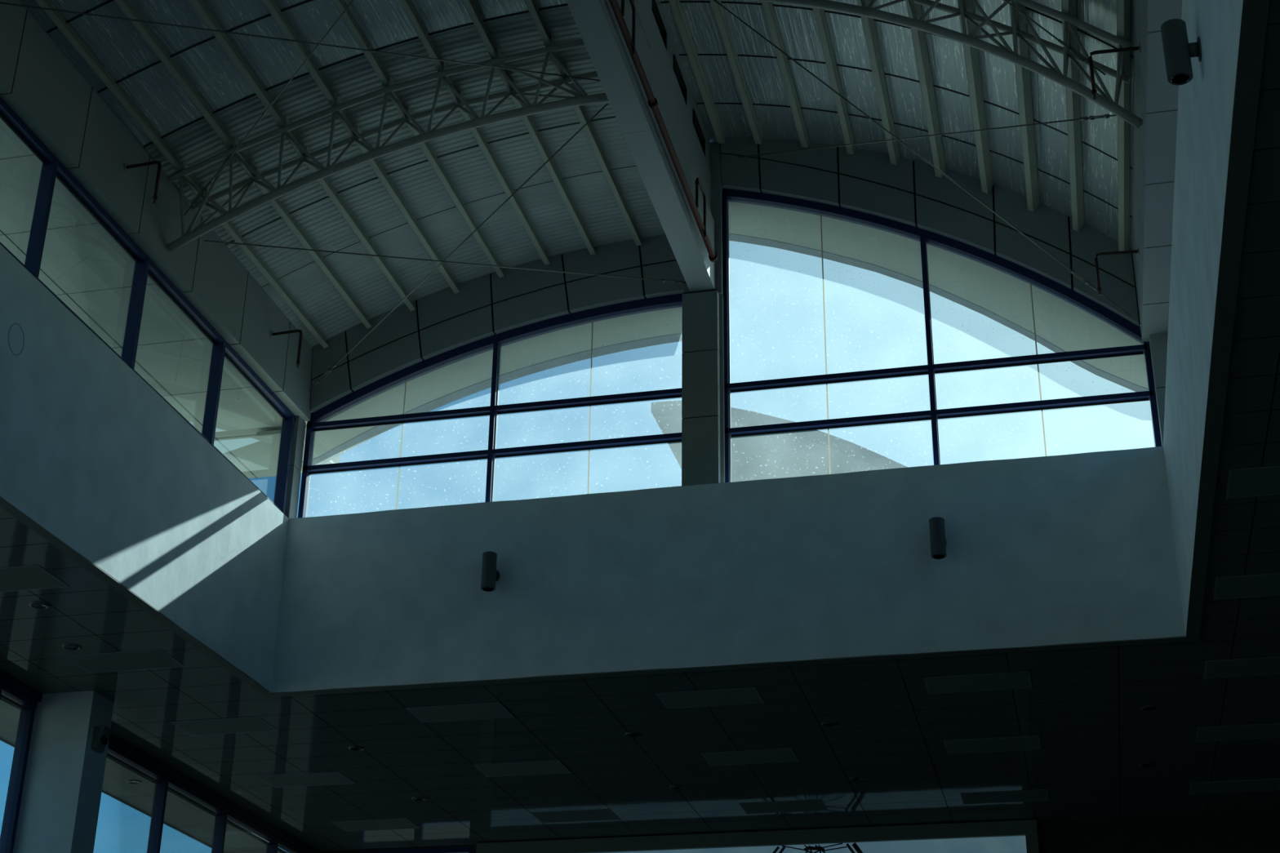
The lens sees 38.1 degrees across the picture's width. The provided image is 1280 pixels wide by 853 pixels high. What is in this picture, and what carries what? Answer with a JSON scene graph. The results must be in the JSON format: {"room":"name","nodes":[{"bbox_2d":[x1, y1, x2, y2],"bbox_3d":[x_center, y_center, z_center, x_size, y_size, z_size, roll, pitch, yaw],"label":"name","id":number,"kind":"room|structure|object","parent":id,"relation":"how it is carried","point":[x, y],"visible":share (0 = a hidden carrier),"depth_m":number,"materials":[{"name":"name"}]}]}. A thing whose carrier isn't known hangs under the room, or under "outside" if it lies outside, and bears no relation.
{"room":"airport terminal","nodes":[
{"label":"airport terminal","id":0,"kind":"room"},
{"bbox_2d":[0,244,288,693],"bbox_3d":[-7.204,-2.798,12.107,0.306,2.245,23.600,-5,-26,12],"label":"wall","id":1,"kind":"structure","parent":0,"point":[90,452],"depth_m":19.03,"materials":[{"name":"white paint"}]},
{"bbox_2d":[0,496,275,697],"bbox_3d":[-7.123,-1.769,11.668,0.129,0.020,23.730,-5,-26,12],"label":"trim","id":2,"kind":"structure","parent":1,"relation":"attached to","point":[5,505],"depth_m":18.88,"materials":[{"name":"grey"}]},
{"bbox_2d":[0,96,295,515],"bbox_3d":[-7.138,-4.448,12.880,0.135,1.415,23.600,-5,-26,12],"label":"window","id":3,"kind":"structure","parent":1,"relation":"in","point":[133,307],"depth_m":20.42,"materials":[{"name":"glass"}]},
{"bbox_2d":[284,415,306,518],"bbox_3d":[-4.351,0.551,23.324,0.095,1.415,0.220,-5,-26,12],"label":"post","id":4,"kind":"object","parent":1,"relation":"on","point":[298,439],"visible":0.9,"depth_m":23.28,"materials":[{"name":"black"}]},
{"bbox_2d":[20,0,665,346],"bbox_3d":[-4.530,-6.543,13.656,5.230,1.388,25.000,-5,-26,12],"label":"ceiling","id":5,"kind":"structure","parent":0,"point":[117,45],"depth_m":20.69,"materials":[{"name":"metal"}]},
{"bbox_2d":[0,0,312,421],"bbox_3d":[-7.016,-5.614,13.509,0.190,1.236,23.780,-5,-26,12],"label":"wall","id":6,"kind":"structure","parent":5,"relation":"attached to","point":[41,84],"depth_m":19.63,"materials":[{"name":"black paint"}]},
{"bbox_2d":[124,160,161,204],"bbox_3d":[-5.185,-2.520,19.248,0.435,0.544,0.090,-5,-26,12],"label":"pipe","id":7,"kind":"object","parent":6,"relation":"attached to","point":[126,166],"visible":1,"depth_m":19.28,"materials":[{"name":"black metal"}]},
{"bbox_2d":[270,328,302,368],"bbox_3d":[-4.319,-0.936,22.558,0.435,0.544,0.090,-5,-26,12],"label":"pipe","id":8,"kind":"object","parent":6,"relation":"attached to","point":[272,334],"visible":1,"depth_m":22.59,"materials":[{"name":"black metal"}]},
{"bbox_2d":[35,0,328,348],"bbox_3d":[-6.762,-6.017,13.532,0.107,0.125,23.600,-5,-26,12],"label":"purlin","id":9,"kind":"object","parent":5,"relation":"attached to","point":[54,15],"visible":1,"depth_m":19.70,"materials":[{"name":"beige paint"}]},
{"bbox_2d":[114,0,371,328],"bbox_3d":[-6.205,-6.275,13.510,0.109,0.138,23.600,-5,-26,12],"label":"purlin","id":10,"kind":"object","parent":5,"relation":"attached to","point":[124,5],"visible":1,"depth_m":19.95,"materials":[{"name":"beige paint"}]},
{"bbox_2d":[189,0,415,311],"bbox_3d":[-5.640,-6.505,13.472,0.109,0.153,23.600,-5,-26,12],"label":"purlin","id":11,"kind":"object","parent":5,"relation":"attached to","point":[199,6],"visible":1,"depth_m":20.25,"materials":[{"name":"beige paint"}]},
{"bbox_2d":[262,0,459,293],"bbox_3d":[-5.066,-6.722,13.426,0.100,0.140,23.600,-5,-26,12],"label":"purlin","id":12,"kind":"object","parent":5,"relation":"attached to","point":[271,5],"visible":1,"depth_m":20.84,"materials":[{"name":"beige paint"}]},
{"bbox_2d":[331,0,504,277],"bbox_3d":[-4.484,-6.913,13.366,0.091,0.121,23.600,-5,-26,12],"label":"purlin","id":13,"kind":"object","parent":5,"relation":"attached to","point":[340,6],"visible":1,"depth_m":21.20,"materials":[{"name":"beige paint"}]},
{"bbox_2d":[398,0,550,265],"bbox_3d":[-3.893,-7.068,13.285,0.087,0.121,23.600,-5,-26,12],"label":"purlin","id":14,"kind":"object","parent":5,"relation":"attached to","point":[406,5],"visible":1,"depth_m":21.28,"materials":[{"name":"beige paint"}]},
{"bbox_2d":[310,234,684,413],"bbox_3d":[-1.771,-1.325,23.574,4.990,2.001,0.254,-5,-26,12],"label":"wall","id":15,"kind":"structure","parent":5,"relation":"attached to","point":[442,321],"depth_m":23.64,"materials":[{"name":"black"}]},
{"bbox_2d":[462,0,595,255],"bbox_3d":[-3.306,-7.189,13.189,0.083,0.129,23.600,-5,-26,12],"label":"purlin","id":16,"kind":"object","parent":5,"relation":"attached to","point":[469,5],"visible":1,"depth_m":21.34,"materials":[{"name":"beige paint"}]},
{"bbox_2d":[524,0,641,245],"bbox_3d":[-2.721,-7.292,13.086,0.076,0.113,23.600,-5,-26,12],"label":"purlin","id":17,"kind":"object","parent":5,"relation":"attached to","point":[531,5],"visible":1,"depth_m":21.39,"materials":[{"name":"beige paint"}]},
{"bbox_2d":[0,0,1279,851],"bbox_3d":[2.111,-2.224,10.593,24.000,0.100,37.700,-5,-26,12],"label":"ceiling","id":18,"kind":"structure","parent":0,"point":[1083,705],"depth_m":22.96,"materials":[{"name":"tile"}]},
{"bbox_2d":[0,564,69,592],"bbox_3d":[-6.430,1.546,18.648,1.190,0.005,0.630,-5,-26,12],"label":"recessed light","id":19,"kind":"object","parent":18,"relation":"in","point":[31,577],"visible":1,"depth_m":18.62,"materials":[{"name":"grey"}]},
{"bbox_2d":[28,601,50,608],"bbox_3d":[-6.252,1.866,19.308,0.220,0.014,0.220,-5,-26,12],"label":"recessed light","id":20,"kind":"object","parent":18,"relation":"in","point":[37,605],"visible":1,"depth_m":19.30,"materials":[{"name":"grey metal"}]},
{"bbox_2d":[62,643,82,650],"bbox_3d":[-6.284,2.442,20.521,0.220,0.014,0.220,-5,-26,12],"label":"recessed light","id":21,"kind":"object","parent":18,"relation":"in","point":[71,646],"visible":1,"depth_m":20.51,"materials":[{"name":"silver glass"}]},
{"bbox_2d":[62,648,185,673],"bbox_3d":[-5.824,2.655,20.966,1.190,0.005,0.630,-5,-26,12],"label":"recessed light","id":22,"kind":"object","parent":18,"relation":"in","point":[146,659],"visible":1,"depth_m":20.96,"materials":[{"name":"grey plastic"}]},
{"bbox_2d":[168,716,278,736],"bbox_3d":[-5.218,3.764,23.284,1.190,0.005,0.630,-5,-26,12],"label":"recessed light","id":23,"kind":"object","parent":18,"relation":"in","point":[249,724],"visible":1,"depth_m":23.28,"materials":[{"name":"grey plastic"}]},
{"bbox_2d":[257,772,355,787],"bbox_3d":[-4.607,4.882,25.619,1.190,0.005,0.630,-5,-26,12],"label":"recessed light","id":24,"kind":"object","parent":18,"relation":"in","point":[325,778],"visible":1,"depth_m":25.61,"materials":[{"name":"grey plastic"}]},
{"bbox_2d":[348,746,364,751],"bbox_3d":[-3.685,4.192,24.130,0.220,0.014,0.220,-5,-26,12],"label":"recessed light","id":25,"kind":"object","parent":18,"relation":"in","point":[351,748],"visible":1,"depth_m":24.12,"materials":[{"name":"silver glass"}]},
{"bbox_2d":[331,818,419,831],"bbox_3d":[-3.988,6.016,27.989,1.190,0.005,0.630,-5,-26,12],"label":"recessed light","id":26,"kind":"object","parent":18,"relation":"in","point":[393,824],"visible":1,"depth_m":27.98,"materials":[{"name":"grey plastic"}]},
{"bbox_2d":[411,796,426,801],"bbox_3d":[-3.157,5.326,26.502,0.220,0.014,0.220,-5,-26,12],"label":"recessed light","id":27,"kind":"object","parent":18,"relation":"in","point":[415,798],"visible":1,"depth_m":26.48,"materials":[{"name":"silver glass"}]},
{"bbox_2d":[405,702,514,722],"bbox_3d":[-2.191,3.491,22.623,1.190,0.005,0.630,-5,-26,12],"label":"recessed light","id":28,"kind":"object","parent":18,"relation":"in","point":[485,710],"visible":1,"depth_m":22.61,"materials":[{"name":"grey plastic"}]},
{"bbox_2d":[473,760,571,777],"bbox_3d":[-1.581,4.608,24.958,1.190,0.005,0.630,-5,-26,12],"label":"recessed light","id":29,"kind":"object","parent":18,"relation":"in","point":[546,767],"visible":1,"depth_m":24.95,"materials":[{"name":"grey plastic"}]},
{"bbox_2d":[530,808,618,822],"bbox_3d":[-0.961,5.743,27.328,1.190,0.005,0.630,-5,-26,12],"label":"recessed light","id":30,"kind":"object","parent":18,"relation":"in","point":[590,815],"visible":1,"depth_m":27.32,"materials":[{"name":"grey plastic"}]},
{"bbox_2d":[625,732,642,737],"bbox_3d":[-0.080,3.893,23.399,0.220,0.014,0.220,-5,-26,12],"label":"recessed light","id":31,"kind":"object","parent":18,"relation":"in","point":[629,734],"visible":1,"depth_m":23.38,"materials":[{"name":"silver glass"}]},
{"bbox_2d":[669,784,684,789],"bbox_3d":[0.517,5.003,25.719,0.220,0.014,0.220,-5,-26,12],"label":"recessed light","id":32,"kind":"object","parent":18,"relation":"in","point":[676,786],"visible":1,"depth_m":25.71,"materials":[{"name":"silver glass"}]},
{"bbox_2d":[655,687,764,708],"bbox_3d":[0.835,3.218,21.962,1.190,0.005,0.630,-5,-26,12],"label":"recessed light","id":33,"kind":"object","parent":18,"relation":"in","point":[749,695],"visible":1,"depth_m":21.95,"materials":[{"name":"grey plastic"}]},
{"bbox_2d":[701,748,799,766],"bbox_3d":[1.446,4.335,24.297,1.190,0.005,0.630,-5,-26,12],"label":"recessed light","id":34,"kind":"object","parent":18,"relation":"in","point":[785,755],"visible":1,"depth_m":24.29,"materials":[{"name":"grey plastic"}]},
{"bbox_2d":[738,800,827,813],"bbox_3d":[2.066,5.470,26.668,1.190,0.005,0.630,-5,-26,12],"label":"recessed light","id":35,"kind":"object","parent":18,"relation":"in","point":[806,805],"visible":1,"depth_m":26.65,"materials":[{"name":"grey plastic"}]},
{"bbox_2d":[848,776,864,781],"bbox_3d":[2.940,4.784,25.190,0.220,0.014,0.220,-5,-26,12],"label":"recessed light","id":36,"kind":"object","parent":18,"relation":"in","point":[852,778],"visible":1,"depth_m":25.18,"materials":[{"name":"silver glass"}]},
{"bbox_2d":[923,671,1031,693],"bbox_3d":[3.882,2.943,21.297,1.190,0.005,0.630,-5,-26,12],"label":"recessed light","id":37,"kind":"object","parent":18,"relation":"in","point":[1013,680],"visible":1,"depth_m":21.29,"materials":[{"name":"grey plastic"}]},
{"bbox_2d":[943,735,1040,754],"bbox_3d":[4.492,4.060,23.633,1.190,0.005,0.630,-5,-26,12],"label":"recessed light","id":38,"kind":"object","parent":18,"relation":"in","point":[1023,743],"visible":1,"depth_m":23.62,"materials":[{"name":"grey plastic"}]},
{"bbox_2d":[960,789,1048,804],"bbox_3d":[5.112,5.195,26.003,1.190,0.005,0.630,-5,-26,12],"label":"recessed light","id":39,"kind":"object","parent":18,"relation":"in","point":[1038,795],"visible":1,"depth_m":25.99,"materials":[{"name":"grey plastic"}]},
{"bbox_2d":[1140,705,1159,711],"bbox_3d":[6.077,3.368,22.120,0.220,0.014,0.220,-5,-26,12],"label":"recessed light","id":40,"kind":"object","parent":18,"relation":"in","point":[1146,708],"visible":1,"depth_m":22.11,"materials":[{"name":"silver glass"}]},
{"bbox_2d":[1195,723,1279,742],"bbox_3d":[7.509,3.788,22.974,1.190,0.005,0.630,-5,-26,12],"label":"recessed light","id":41,"kind":"object","parent":18,"relation":"in","point":[1261,731],"visible":1,"depth_m":22.99,"materials":[{"name":"grey plastic"}]},
{"bbox_2d":[1203,656,1279,678],"bbox_3d":[6.899,2.670,20.639,1.190,0.005,0.630,-5,-26,12],"label":"recessed light","id":42,"kind":"object","parent":18,"relation":"in","point":[1263,665],"visible":1,"depth_m":20.67,"materials":[{"name":"grey plastic"}]},
{"bbox_2d":[1213,573,1279,599],"bbox_3d":[6.293,1.561,18.321,1.190,0.005,0.630,-5,-26,12],"label":"recessed light","id":43,"kind":"object","parent":18,"relation":"in","point":[1264,584],"visible":1,"depth_m":18.38,"materials":[{"name":"grey"}]},
{"bbox_2d":[1225,466,1279,498],"bbox_3d":[5.686,0.452,16.003,1.190,0.005,0.630,-5,-26,12],"label":"recessed light","id":44,"kind":"object","parent":18,"relation":"in","point":[1261,481],"visible":1,"depth_m":16.08,"materials":[{"name":"grey"}]},
{"bbox_2d":[649,0,711,211],"bbox_3d":[-1.862,-8.148,13.328,0.105,1.390,23.700,-5,-26,12],"label":"wall","id":45,"kind":"structure","parent":0,"point":[663,59],"depth_m":22.13,"materials":[{"name":"grey paint"}]},
{"bbox_2d":[652,0,666,50],"bbox_3d":[0.182,-4.602,21.211,0.101,0.260,0.700,-5,-26,12],"label":"air vent","id":46,"kind":"object","parent":45,"relation":"in","point":[655,11],"visible":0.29,"depth_m":21.35,"materials":[{"name":"black metal"}]},
{"bbox_2d":[673,54,686,104],"bbox_3d":[0.439,-4.132,22.194,0.101,0.260,0.700,-5,-26,12],"label":"air vent","id":47,"kind":"object","parent":45,"relation":"in","point":[677,70],"visible":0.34,"depth_m":22.32,"materials":[{"name":"black metal"}]},
{"bbox_2d":[693,108,705,155],"bbox_3d":[0.696,-3.661,23.178,0.101,0.260,0.700,-5,-26,12],"label":"air vent","id":48,"kind":"object","parent":45,"relation":"in","point":[695,122],"visible":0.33,"depth_m":23.33,"materials":[{"name":"black metal"}]},
{"bbox_2d":[271,446,1185,693],"bbox_3d":[0.771,1.755,21.466,10.702,2.239,0.320,-5,-26,12],"label":"wall","id":49,"kind":"structure","parent":0,"point":[1079,548],"depth_m":21.23,"materials":[{"name":"white paint"}]},
{"bbox_2d":[480,551,499,591],"bbox_3d":[-1.765,1.723,21.823,0.170,0.452,0.245,-5,-26,12],"label":"wall lamp","id":50,"kind":"object","parent":49,"relation":"attached to","point":[490,575],"visible":1,"depth_m":21.73,"materials":[{"name":"grey metal"}]},
{"bbox_2d":[297,293,683,518],"bbox_3d":[-1.839,-0.205,23.209,4.925,2.742,0.144,-5,-26,12],"label":"window","id":51,"kind":"structure","parent":49,"relation":"in","point":[317,419],"depth_m":23.30,"materials":[{"name":"blue metal"}]},
{"bbox_2d":[301,306,682,468],"bbox_3d":[-2.038,-0.631,24.020,5.740,1.715,0.890,-5,-26,12],"label":"soffit","id":52,"kind":"structure","parent":51,"relation":"attached to","point":[446,384],"depth_m":24.03,"materials":[{"name":"white paint"}]},
{"bbox_2d":[681,141,724,486],"bbox_3d":[0.807,-1.413,23.047,0.483,4.850,0.450,-5,-26,12],"label":"column","id":53,"kind":"structure","parent":49,"relation":"on","point":[703,413],"depth_m":22.46,"materials":[{"name":"black concrete"}]},
{"bbox_2d":[565,0,715,292],"bbox_3d":[-1.916,-7.534,13.002,0.330,1.980,23.620,-5,-26,12],"label":"ridge beam","id":54,"kind":"structure","parent":53,"relation":"on","point":[596,21],"depth_m":20.14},
{"bbox_2d":[166,35,608,252],"bbox_3d":[-2.691,-2.980,20.024,4.983,1.925,0.700,-5,-26,12],"label":"truss","id":55,"kind":"object","parent":54,"relation":"attached to","point":[582,99],"visible":0.98,"depth_m":20.07,"materials":[{"name":"grey metal"}]},
{"bbox_2d":[183,0,354,215],"bbox_3d":[-3.179,-3.695,18.148,0.050,0.847,5.995,18,-30,-32],"label":"rod","id":56,"kind":"object","parent":55,"relation":"attached to","point":[203,190],"visible":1,"depth_m":18.94,"materials":[{"name":"silver metal"}]},
{"bbox_2d":[0,1,600,81],"bbox_3d":[-3.156,-3.794,18.416,6.063,1.017,0.017,12,-27,-22],"label":"rod","id":57,"kind":"object","parent":55,"relation":"attached to","point":[1,2],"visible":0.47,"depth_m":18.26,"materials":[{"name":"silver metal"}]},
{"bbox_2d":[310,102,608,389],"bbox_3d":[-2.277,-1.945,21.653,0.050,0.957,6.282,19,-31,-33],"label":"rod","id":58,"kind":"object","parent":55,"relation":"attached to","point":[329,370],"visible":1,"depth_m":21.51,"materials":[{"name":"silver metal"}]},
{"bbox_2d":[204,240,686,284],"bbox_3d":[-2.064,-1.896,21.529,5.954,1.117,0.050,13,-28,-24],"label":"rod","id":59,"kind":"object","parent":54,"relation":"attached to","point":[661,280],"visible":1,"depth_m":21.44,"materials":[{"name":"silver metal"}]},
{"bbox_2d":[608,0,717,262],"bbox_3d":[-1.753,-7.048,12.431,0.104,0.596,23.100,-5,-26,12],"label":"pipe","id":60,"kind":"object","parent":54,"relation":"attached to","point":[630,42],"visible":1,"depth_m":19.91,"materials":[{"name":"metal"}]},
{"bbox_2d":[751,0,1142,128],"bbox_3d":[2.466,-4.099,19.211,5.029,3.134,0.700,-5,-26,12],"label":"truss","id":61,"kind":"object","parent":54,"relation":"attached to","point":[1054,73],"visible":0.96,"depth_m":18.73,"materials":[{"name":"grey metal"}]},
{"bbox_2d":[713,0,1131,315],"bbox_3d":[3.209,-2.950,20.676,5.723,2.306,0.050,14,-29,-26],"label":"rod","id":62,"kind":"object","parent":61,"relation":"attached to","point":[1072,271],"visible":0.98,"depth_m":20.68,"materials":[{"name":"silver metal"}]},
{"bbox_2d":[737,113,1116,157],"bbox_3d":[2.989,-3.241,20.873,0.050,2.696,5.977,18,-30,-32],"label":"rod","id":63,"kind":"object","parent":61,"relation":"attached to","point":[1105,116],"visible":1,"depth_m":20.13,"materials":[{"name":"silver metal"}]},
{"bbox_2d":[1004,0,1105,75],"bbox_3d":[2.197,-4.879,17.308,5.577,1.736,0.050,15,-29,-28],"label":"rod","id":64,"kind":"object","parent":61,"relation":"attached to","point":[1071,49],"visible":0.98,"depth_m":18.05,"materials":[{"name":"silver metal"}]},
{"bbox_2d":[271,636,1186,697],"bbox_3d":[0.736,2.724,20.904,10.454,0.020,0.129,-5,-26,12],"label":"trim","id":65,"kind":"structure","parent":49,"relation":"attached to","point":[1175,639],"depth_m":20.80,"materials":[{"name":"grey paint"}]},
{"bbox_2d":[928,516,946,559],"bbox_3d":[3.328,1.263,20.711,0.170,0.452,0.245,-5,-26,12],"label":"wall lamp","id":66,"kind":"object","parent":49,"relation":"attached to","point":[936,525],"visible":1,"depth_m":20.62,"materials":[{"name":"grey metal"}]},
{"bbox_2d":[722,188,1161,482],"bbox_3d":[3.484,-1.352,22.366,5.007,4.220,0.144,-5,-26,12],"label":"window","id":67,"kind":"structure","parent":49,"relation":"in","point":[924,237],"depth_m":22.11,"materials":[{"name":"blue metal"}]},
{"bbox_2d":[728,200,1148,391],"bbox_3d":[3.985,-1.795,23.002,6.500,3.302,0.890,-5,-26,12],"label":"soffit","id":68,"kind":"structure","parent":67,"relation":"attached to","point":[1060,326],"depth_m":23.03,"materials":[{"name":"white paint"}]},
{"bbox_2d":[1149,333,1168,446],"bbox_3d":[6.110,-0.393,21.041,0.498,1.415,0.220,-5,-26,12],"label":"post","id":69,"kind":"object","parent":49,"relation":"on","point":[1157,342],"visible":0.31,"depth_m":21.10,"materials":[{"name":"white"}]},
{"bbox_2d":[316,810,1279,852],"bbox_3d":[6.368,9.066,25.662,24.100,9.000,0.200,-5,-26,12],"label":"wall","id":70,"kind":"structure","parent":0,"point":[1257,832],"depth_m":26.77,"materials":[{"name":"paint"}]},
{"bbox_2d":[0,669,316,852],"bbox_3d":[-9.599,-1.426,13.386,0.280,0.970,37.900,-5,-26,12],"label":"trim","id":71,"kind":"structure","parent":70,"relation":"attached to","point":[5,677],"depth_m":25.38,"materials":[{"name":"blue paint"}]},
{"bbox_2d":[106,742,305,852],"bbox_3d":[-6.259,8.804,24.338,0.170,8.030,7.940,-5,-26,12],"label":"window","id":72,"kind":"structure","parent":70,"relation":"in","point":[159,813],"depth_m":25.27,"materials":[{"name":"blue paint"}]},
{"bbox_2d":[356,846,473,852],"bbox_3d":[-3.549,6.871,29.270,1.950,0.380,0.100,-5,-26,12],"label":"window","id":73,"kind":"structure","parent":70,"relation":"in","point":[452,850],"depth_m":29.23,"materials":[{"name":"blue paint"}]},
{"bbox_2d":[475,819,1039,852],"bbox_3d":[1.617,7.834,27.294,8.575,3.710,0.150,-5,-26,12],"label":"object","id":74,"kind":"object","parent":70,"relation":"attached to","point":[1018,836],"visible":1,"depth_m":27.71,"materials":[{"name":"grey"}]},
{"bbox_2d":[608,835,1026,852],"bbox_3d":[1.655,6.489,27.968,8.200,0.280,0.080,-5,-26,12],"label":"window","id":75,"kind":"structure","parent":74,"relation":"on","point":[860,844],"depth_m":27.60,"materials":[{"name":"glass"}]},
{"bbox_2d":[660,0,1133,249],"bbox_3d":[0.841,-7.667,12.789,5.350,2.750,25.000,-5,-26,12],"label":"ceiling","id":76,"kind":"structure","parent":0,"point":[797,24],"depth_m":21.51,"materials":[{"name":"metal"}]},
{"bbox_2d":[668,0,725,143],"bbox_3d":[-1.658,-8.636,13.451,0.099,0.115,23.600,-5,-26,12],"label":"purlin","id":77,"kind":"object","parent":76,"relation":"attached to","point":[675,5],"visible":1,"depth_m":22.39,"materials":[{"name":"beige paint"}]},
{"bbox_2d":[710,0,763,144],"bbox_3d":[-1.189,-8.604,13.313,0.103,0.114,23.600,-5,-26,12],"label":"purlin","id":78,"kind":"object","parent":76,"relation":"attached to","point":[720,16],"visible":1,"depth_m":22.27,"materials":[{"name":"beige paint"}]},
{"bbox_2d":[760,0,809,147],"bbox_3d":[-0.613,-8.534,13.129,0.105,0.109,23.600,-5,-26,12],"label":"purlin","id":79,"kind":"object","parent":76,"relation":"attached to","point":[768,8],"visible":1,"depth_m":22.09,"materials":[{"name":"beige paint"}]},
{"bbox_2d":[812,7,856,154],"bbox_3d":[-0.052,-8.420,12.928,0.112,0.120,23.600,-5,-26,12],"label":"purlin","id":80,"kind":"object","parent":76,"relation":"attached to","point":[819,13],"visible":1,"depth_m":21.83,"materials":[{"name":"beige paint"}]},
{"bbox_2d":[857,0,900,164],"bbox_3d":[0.472,-8.270,12.719,0.126,0.147,23.600,-5,-26,12],"label":"purlin","id":81,"kind":"object","parent":76,"relation":"attached to","point":[868,23],"visible":1,"depth_m":21.58,"materials":[{"name":"beige paint"}]},
{"bbox_2d":[906,0,946,177],"bbox_3d":[0.999,-8.085,12.493,0.139,0.166,23.600,-5,-26,12],"label":"purlin","id":82,"kind":"object","parent":76,"relation":"attached to","point":[919,40],"visible":0.95,"depth_m":21.30,"materials":[{"name":"beige paint"}]},
{"bbox_2d":[720,137,1140,326],"bbox_3d":[3.424,-2.449,22.747,4.930,3.257,0.265,-5,-26,12],"label":"wall","id":83,"kind":"structure","parent":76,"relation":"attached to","point":[909,192],"depth_m":22.75,"materials":[{"name":"black"}]},
{"bbox_2d":[957,0,993,193],"bbox_3d":[1.528,-7.866,12.250,0.147,0.170,23.600,-5,-26,12],"label":"purlin","id":84,"kind":"object","parent":76,"relation":"attached to","point":[971,54],"visible":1,"depth_m":21.01,"materials":[{"name":"beige paint"}]},
{"bbox_2d":[1009,1,1039,212],"bbox_3d":[2.037,-7.613,11.995,0.153,0.171,23.600,-5,-26,12],"label":"purlin","id":85,"kind":"object","parent":76,"relation":"attached to","point":[1024,91],"visible":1,"depth_m":20.70,"materials":[{"name":"beige paint"}]},
{"bbox_2d":[1061,0,1084,231],"bbox_3d":[2.515,-7.341,11.740,0.148,0.158,23.600,-5,-26,12],"label":"purlin","id":86,"kind":"object","parent":76,"relation":"attached to","point":[1073,99],"visible":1,"depth_m":20.34,"materials":[{"name":"beige paint"}]},
{"bbox_2d":[1116,0,1130,254],"bbox_3d":[2.986,-7.033,11.470,0.133,0.135,23.600,-5,-26,12],"label":"purlin","id":87,"kind":"object","parent":76,"relation":"attached to","point":[1123,6],"visible":0.75,"depth_m":19.74,"materials":[{"name":"beige paint"}]},
{"bbox_2d":[1132,0,1182,342],"bbox_3d":[3.365,-6.710,11.318,0.560,1.585,23.780,-5,-26,12],"label":"wall","id":88,"kind":"structure","parent":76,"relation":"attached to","point":[1155,100],"depth_m":18.39,"materials":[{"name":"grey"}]},
{"bbox_2d":[1088,43,1141,99],"bbox_3d":[4.452,-3.315,17.303,0.505,0.544,0.090,-5,-26,12],"label":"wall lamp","id":89,"kind":"object","parent":88,"relation":"attached to","point":[1094,91],"visible":0.95,"depth_m":17.36,"materials":[{"name":"black metal"}]},
{"bbox_2d":[1094,247,1139,296],"bbox_3d":[5.274,-1.707,20.419,0.511,0.544,0.090,-5,-26,12],"label":"pipe","id":90,"kind":"object","parent":88,"relation":"attached to","point":[1099,288],"visible":0.96,"depth_m":20.48,"materials":[{"name":"black metal"}]},
{"bbox_2d":[1163,0,1243,636],"bbox_3d":[3.379,-3.753,9.797,0.550,2.253,23.600,-5,-26,12],"label":"wall","id":91,"kind":"structure","parent":0,"point":[1205,103],"depth_m":14.51,"materials":[{"name":"white paint"}]},
{"bbox_2d":[1160,18,1201,85],"bbox_3d":[3.720,-2.572,12.731,0.240,0.452,0.170,-5,-26,12],"label":"wall lamp","id":92,"kind":"object","parent":91,"relation":"attached to","point":[1178,52],"visible":1,"depth_m":12.67,"materials":[{"name":"grey metal"}]},
{"bbox_2d":[1185,0,1269,641],"bbox_3d":[3.181,-2.699,9.419,0.139,0.020,23.730,-5,-26,12],"label":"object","id":93,"kind":"structure","parent":91,"relation":"attached to","point":[1255,12],"depth_m":12.78,"materials":[{"name":"grey"}]},
{"bbox_3d":[2.011,5.231,7.051,24.000,0.150,37.700,-5,-26,12],"label":"floor","id":94,"kind":"structure","parent":0,"visible":0},
{"bbox_2d":[0,680,37,852],"bbox_3d":[-10.625,0.813,7.640,0.170,8.030,29.020,-5,-26,12],"label":"window","id":95,"kind":"structure","parent":94,"relation":"on","point":[11,816],"depth_m":21.64,"materials":[{"name":"blue paint"}]},
{"bbox_2d":[13,690,114,852],"bbox_3d":[-6.833,6.942,20.550,0.750,8.130,0.500,-5,-26,12],"label":"column","id":96,"kind":"structure","parent":94,"relation":"on","point":[60,807],"depth_m":21.68,"materials":[{"name":"white paint"}]},
{"bbox_2d":[90,725,112,753],"bbox_3d":[-6.364,3.702,21.944,0.140,0.270,0.200,-5,-26,12],"label":"wall speaker","id":97,"kind":"object","parent":96,"relation":"attached to","point":[101,734],"visible":1,"depth_m":21.90,"materials":[{"name":"grey plastic"}]},
{"bbox_3d":[1.979,-3.780,10.632,26.200,1.200,40.400,-5,-26,12],"label":"terrace","id":98,"kind":"object","parent":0,"visible":0},
{"bbox_2d":[0,694,119,801],"bbox_3d":[-10.103,-1.338,13.818,0.900,1.370,38.500,-5,-26,12],"label":"soffit","id":99,"kind":"structure","parent":98,"relation":"attached to","point":[10,713],"depth_m":23.32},
{"bbox_3d":[-4.686,-10.662,1.601,11.052,7.480,0.300,-5,-26,12],"label":"wall","id":100,"kind":"structure","parent":0,"visible":0},
{"bbox_2d":[0,118,340,473],"bbox_3d":[-8.005,-5.210,13.357,1.600,0.320,27.400,-5,-26,12],"label":"soffit","id":101,"kind":"structure","parent":100,"relation":"attached to","point":[60,268],"depth_m":19.46,"materials":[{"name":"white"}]},
{"label":"outside","id":102,"kind":"structure","parent":0,"visible":0},
{"bbox_2d":[651,400,907,482],"bbox_3d":[3.942,6.658,27.619,7.230,14.970,2.900,-5,-26,12],"label":"lantern roof","id":103,"kind":"structure","parent":102,"point":[801,453],"depth_m":30.29,"materials":[{"name":"grey metal"}]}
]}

